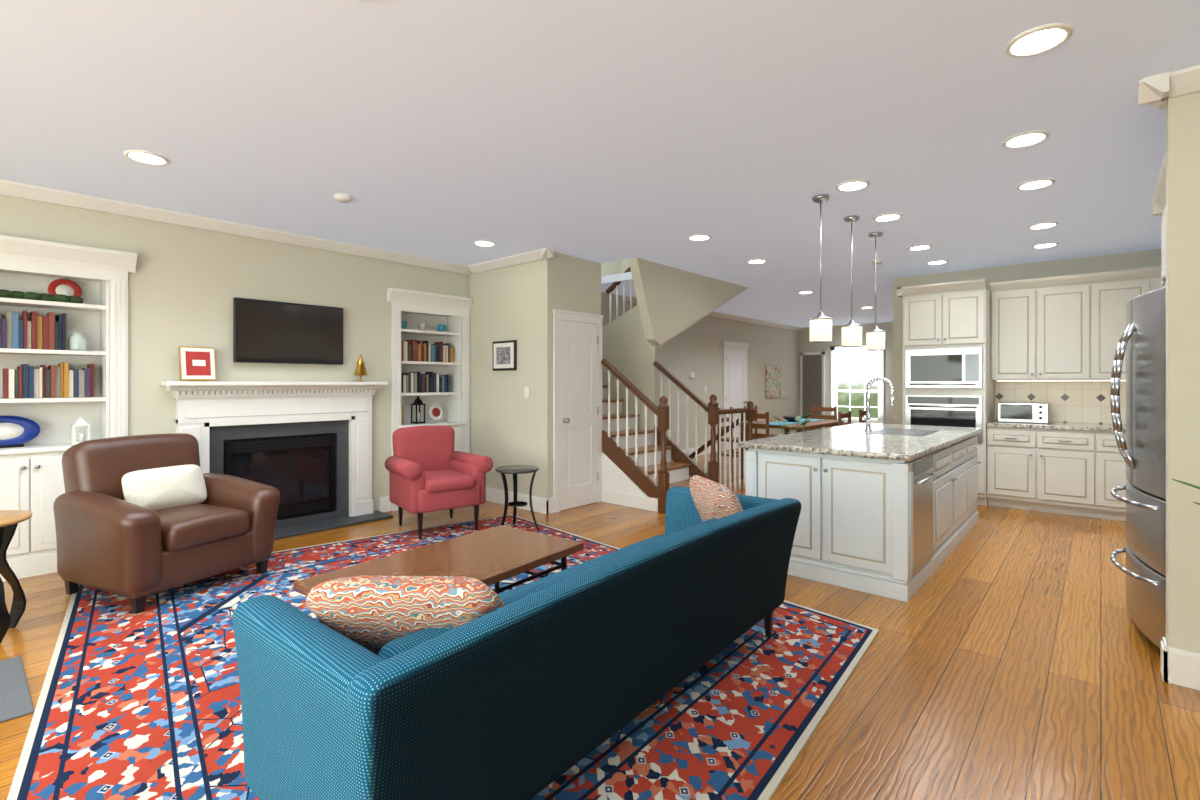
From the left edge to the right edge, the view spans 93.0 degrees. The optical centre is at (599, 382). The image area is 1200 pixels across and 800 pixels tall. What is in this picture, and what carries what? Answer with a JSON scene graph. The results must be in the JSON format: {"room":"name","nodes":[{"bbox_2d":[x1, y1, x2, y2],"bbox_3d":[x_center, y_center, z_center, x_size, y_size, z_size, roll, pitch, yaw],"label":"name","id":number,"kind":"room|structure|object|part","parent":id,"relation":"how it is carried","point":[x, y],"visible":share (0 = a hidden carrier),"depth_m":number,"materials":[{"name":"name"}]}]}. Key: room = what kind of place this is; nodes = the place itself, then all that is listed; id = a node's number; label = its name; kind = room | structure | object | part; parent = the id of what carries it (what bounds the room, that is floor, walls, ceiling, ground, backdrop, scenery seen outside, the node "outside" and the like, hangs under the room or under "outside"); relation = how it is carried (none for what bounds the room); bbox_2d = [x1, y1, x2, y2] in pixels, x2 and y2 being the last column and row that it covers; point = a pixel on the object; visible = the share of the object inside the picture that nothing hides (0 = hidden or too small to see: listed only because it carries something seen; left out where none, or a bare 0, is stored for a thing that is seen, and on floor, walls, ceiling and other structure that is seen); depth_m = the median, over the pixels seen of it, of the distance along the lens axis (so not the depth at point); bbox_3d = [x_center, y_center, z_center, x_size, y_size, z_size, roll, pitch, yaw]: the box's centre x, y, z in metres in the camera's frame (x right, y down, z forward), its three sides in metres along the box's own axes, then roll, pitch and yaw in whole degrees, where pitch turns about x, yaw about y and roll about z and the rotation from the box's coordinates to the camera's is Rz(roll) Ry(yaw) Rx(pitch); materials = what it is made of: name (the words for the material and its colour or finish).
{"room":"open-plan living room","nodes":[
{"label":"open-plan living room","id":0,"kind":"room"},
{"bbox_2d":[0,195,798,519],"bbox_3d":[-0.883,-0.010,7.972,0.500,2.740,17.200,0,0,41],"label":"wall","id":1,"kind":"structure","parent":0,"point":[184,284],"depth_m":5.20,"materials":[{"name":"beige paint"}]},
{"bbox_2d":[233,297,342,364],"bbox_3d":[-2.865,-0.460,5.280,0.073,0.560,0.940,0,0,41],"label":"tv","id":2,"kind":"object","parent":1,"relation":"attached to","point":[264,331],"visible":1,"depth_m":5.21,"materials":[{"name":"black metal"}]},
{"bbox_2d":[0,65,1199,330],"bbox_3d":[1.906,-1.337,5.515,6.928,0.085,17.198,0,0,41],"label":"crown molding","id":3,"kind":"structure","parent":1,"relation":"attached to","point":[1155,90],"depth_m":4.67,"materials":[{"name":"beige wood"}]},
{"bbox_2d":[722,341,748,450],"bbox_3d":[2.827,0.260,11.734,0.090,2.200,1.090,0,0,41],"label":"door","id":4,"kind":"structure","parent":1,"relation":"attached to","point":[734,353],"depth_m":11.71,"materials":[{"name":"white wood"}]},
{"bbox_2d":[766,365,780,397],"bbox_3d":[3.997,-0.030,13.102,0.036,0.740,0.750,0,0,41],"label":"painting","id":5,"kind":"object","parent":1,"relation":"attached to","point":[773,373],"visible":1,"depth_m":13.06},
{"bbox_2d":[469,252,600,509],"bbox_3d":[-0.776,-0.010,6.685,1.360,2.740,0.850,0,0,41],"label":"wall","id":6,"kind":"structure","parent":0,"point":[518,302],"depth_m":6.25,"materials":[{"name":"beige paint"}]},
{"bbox_2d":[492,340,516,370],"bbox_3d":[-1.069,-0.305,6.352,0.400,0.330,0.029,0,0,41],"label":"framed picture","id":7,"kind":"object","parent":6,"relation":"attached to","point":[504,353],"visible":1,"depth_m":6.33},
{"bbox_2d":[553,309,603,512],"bbox_3d":[-0.206,0.293,6.230,0.090,2.135,0.780,0,0,41],"label":"closet door","id":8,"kind":"structure","parent":6,"relation":"in","point":[577,336],"depth_m":6.21,"materials":[{"name":"white wood"}]},
{"bbox_2d":[0,0,1199,327],"bbox_3d":[1.901,-1.430,5.587,7.630,0.100,17.700,0,0,41],"label":"ceiling","id":9,"kind":"structure","parent":0,"point":[600,131],"depth_m":3.06,"materials":[{"name":"paint"}]},
{"bbox_2d":[809,194,884,350],"bbox_3d":[2.090,-0.841,4.735,0.160,1.078,1.530,0,0,41],"label":"pendant lights","id":10,"kind":"object","parent":9,"relation":"hanging from","point":[820,325],"visible":1,"depth_m":4.68,"materials":[{"name":"white glass"}]},
{"bbox_2d":[0,448,1199,799],"bbox_3d":[1.901,1.400,5.587,7.630,0.080,17.700,0,0,41],"label":"floor","id":11,"kind":"structure","parent":0,"point":[1020,668],"depth_m":2.69,"materials":[{"name":"brown wood"}]},
{"bbox_2d":[0,510,31,642],"bbox_3d":[-3.322,1.040,2.991,0.480,0.639,0.480,0,0,41],"label":"side table","id":12,"kind":"object","parent":11,"relation":"on","point":[10,519],"visible":1,"depth_m":3.13,"materials":[{"name":"brown wood"}]},
{"bbox_2d":[0,656,33,722],"bbox_3d":[-2.922,1.355,2.220,0.720,0.010,0.970,0,0,41],"label":"door mat","id":13,"kind":"object","parent":11,"relation":"on","point":[15,697],"depth_m":2.49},
{"bbox_2d":[0,235,136,580],"bbox_3d":[-4.102,0.180,4.085,0.396,2.360,1.162,0,0,41],"label":"bookcase","id":14,"kind":"object","parent":11,"relation":"on","point":[54,297],"visible":0.89,"depth_m":4.18,"materials":[{"name":"white wood"}]},
{"bbox_2d":[161,346,392,539],"bbox_3d":[-2.968,0.531,5.297,0.736,1.657,1.830,0,0,41],"label":"fireplace","id":15,"kind":"object","parent":11,"relation":"on","point":[311,442],"visible":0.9,"depth_m":5.27,"materials":[{"name":"wood"}]},
{"bbox_2d":[387,288,473,510],"bbox_3d":[-1.988,0.180,6.486,0.396,2.360,1.040,0,0,41],"label":"bookcase","id":16,"kind":"object","parent":11,"relation":"on","point":[430,332],"visible":0.73,"depth_m":6.58,"materials":[{"name":"white wood"}]},
{"bbox_2d":[7,514,878,799],"bbox_3d":[-0.747,1.354,3.152,3.473,0.011,4.559,0,0,-39],"label":"rug","id":17,"kind":"object","parent":11,"relation":"on","point":[146,705],"visible":0.4,"depth_m":2.39,"materials":[{"name":"multicoloured fabric"}]},
{"bbox_2d":[53,433,279,613],"bbox_3d":[-2.939,0.856,3.864,1.035,0.982,0.984,0,0,24],"label":"leather armchair","id":18,"kind":"object","parent":17,"relation":"on","point":[136,517],"visible":1,"depth_m":3.66,"materials":[{"name":"brown leather"}]},
{"bbox_2d":[121,464,206,510],"bbox_3d":[-2.971,0.722,3.900,0.260,0.284,0.492,0,0,41],"label":"pillow","id":19,"kind":"object","parent":18,"relation":"on","point":[181,486],"depth_m":3.84,"materials":[{"name":"white fabric"}]},
{"bbox_2d":[294,525,583,625],"bbox_3d":[-0.773,1.144,3.026,0.700,0.407,1.340,0,0,36],"label":"coffee table","id":20,"kind":"object","parent":17,"relation":"on","point":[493,555],"visible":0.46,"depth_m":3.06,"materials":[{"name":"brown wood"}]},
{"bbox_2d":[385,425,492,539],"bbox_3d":[-1.536,0.882,5.327,0.820,0.930,0.807,0,0,-37],"label":"armchair","id":21,"kind":"object","parent":17,"relation":"on","point":[426,474],"visible":1,"depth_m":5.21,"materials":[{"name":"fabric"}]},
{"bbox_2d":[232,475,800,799],"bbox_3d":[-0.002,0.921,2.334,0.809,0.853,2.437,0,0,39],"label":"sofa","id":22,"kind":"object","parent":17,"relation":"on","point":[412,687],"visible":1,"depth_m":1.55,"materials":[{"name":"teal fabric"}]},
{"bbox_2d":[495,465,539,530],"bbox_3d":[-0.763,1.064,5.217,0.400,0.567,0.416,0,0,41],"label":"round side table","id":23,"kind":"object","parent":17,"relation":"on","point":[510,469],"visible":0.99,"depth_m":5.18,"materials":[{"name":"black metal"}]},
{"bbox_2d":[601,359,754,513],"bbox_3d":[0.533,0.540,7.411,2.215,1.641,2.088,0,0,41],"label":"staircase railing","id":24,"kind":"object","parent":11,"relation":"on","point":[639,466],"visible":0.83,"depth_m":6.69,"materials":[{"name":"brown wood"}]},
{"bbox_2d":[718,405,865,478],"bbox_3d":[3.042,0.879,8.979,1.920,0.959,2.720,0,0,41],"label":"dining set","id":25,"kind":"object","parent":11,"relation":"on","point":[816,421],"visible":0.37,"depth_m":8.76,"materials":[{"name":"brown wood"}]},
{"bbox_2d":[772,413,811,435],"bbox_3d":[2.625,0.873,7.520,0.540,0.973,0.598,0,0,41],"label":"plant","id":26,"kind":"object","parent":25,"relation":"on","point":[797,418],"visible":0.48,"depth_m":7.52,"materials":[{"name":"green plant"}]},
{"bbox_2d":[738,377,982,601],"bbox_3d":[2.397,0.651,4.905,1.176,1.415,2.810,0,0,41],"label":"kitchen island","id":27,"kind":"object","parent":11,"relation":"on","point":[883,506],"visible":0.97,"depth_m":3.90,"materials":[{"name":"wood"}]},
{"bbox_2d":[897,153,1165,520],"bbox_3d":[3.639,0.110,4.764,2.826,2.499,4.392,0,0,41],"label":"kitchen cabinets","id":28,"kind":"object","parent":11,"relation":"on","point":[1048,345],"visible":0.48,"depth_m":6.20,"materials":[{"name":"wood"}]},
{"bbox_2d":[1110,287,1165,648],"bbox_3d":[3.193,0.445,2.912,0.862,1.829,0.910,0,0,33],"label":"refrigerator","id":29,"kind":"object","parent":11,"relation":"on","point":[1143,340],"visible":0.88,"depth_m":2.92,"materials":[{"name":"silver metal"}]},
{"bbox_2d":[1170,478,1199,504],"bbox_3d":[2.644,0.864,1.973,0.894,0.991,0.392,0,0,21],"label":"potted plant","id":30,"kind":"object","parent":11,"relation":"on","point":[1182,482],"visible":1,"depth_m":2.24,"materials":[{"name":"green plant"}]},
{"bbox_2d":[601,258,747,429],"bbox_3d":[0.483,-1.340,7.835,2.030,5.400,2.840,0,0,41],"label":"wall","id":31,"kind":"structure","parent":0,"point":[670,300],"depth_m":7.34,"materials":[{"name":"beige paint"}]},
{"bbox_2d":[524,373,706,397],"bbox_3d":[0.592,-0.005,8.523,0.119,0.370,5.568,0,0,30],"label":"switch plates","id":32,"kind":"object","parent":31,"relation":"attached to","point":[692,375],"visible":1,"depth_m":6.12,"materials":[{"name":"white plastic"}]},
{"bbox_2d":[606,267,637,322],"bbox_3d":[0.405,-1.206,7.637,0.869,1.218,0.070,0,0,41],"label":"staircase railing","id":33,"kind":"object","parent":31,"relation":"attached to","point":[614,285],"visible":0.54,"depth_m":7.78,"materials":[{"name":"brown wood"}]},
{"bbox_2d":[799,322,893,427],"bbox_3d":[7.601,-0.010,12.061,6.830,2.740,0.150,0,0,41],"label":"wall","id":34,"kind":"structure","parent":0,"point":[888,327],"depth_m":13.40,"materials":[{"name":"paint"}]},
{"bbox_2d":[800,352,824,430],"bbox_3d":[5.230,0.300,14.022,0.600,2.120,0.030,0,0,41],"label":"doorway","id":35,"kind":"structure","parent":34,"relation":"in","point":[812,364],"depth_m":14.01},
{"bbox_2d":[831,345,884,423],"bbox_3d":[6.030,0.075,13.357,1.220,1.910,0.129,0,0,41],"label":"window","id":36,"kind":"structure","parent":34,"relation":"in","point":[834,349],"depth_m":13.41,"materials":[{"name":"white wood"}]},
{"bbox_2d":[894,248,1160,423],"bbox_3d":[5.114,-0.010,6.490,3.200,2.740,0.140,0,0,41],"label":"wall","id":37,"kind":"structure","parent":0,"point":[1144,258],"depth_m":6.70,"materials":[{"name":"paint"}]},
{"bbox_2d":[1166,92,1199,652],"bbox_3d":[4.524,-0.010,3.905,1.170,2.740,4.520,0,0,41],"label":"wall","id":38,"kind":"structure","parent":0,"point":[1182,112],"depth_m":2.56,"materials":[{"name":"paint"}]},
{"bbox_2d":[379,431,1199,689],"bbox_3d":[1.907,1.280,5.516,6.928,0.160,17.200,0,0,41],"label":"trim","id":39,"kind":"structure","parent":38,"relation":"attached to","point":[1181,667],"depth_m":2.59,"materials":[{"name":"white wood"}]},
{"bbox_3d":[1.907,1.280,5.516,6.928,0.160,17.200,0,0,41],"label":"baseboard","id":40,"kind":"part","parent":39,"relation":"part of","materials":[{"name":"wood"}]}
]}

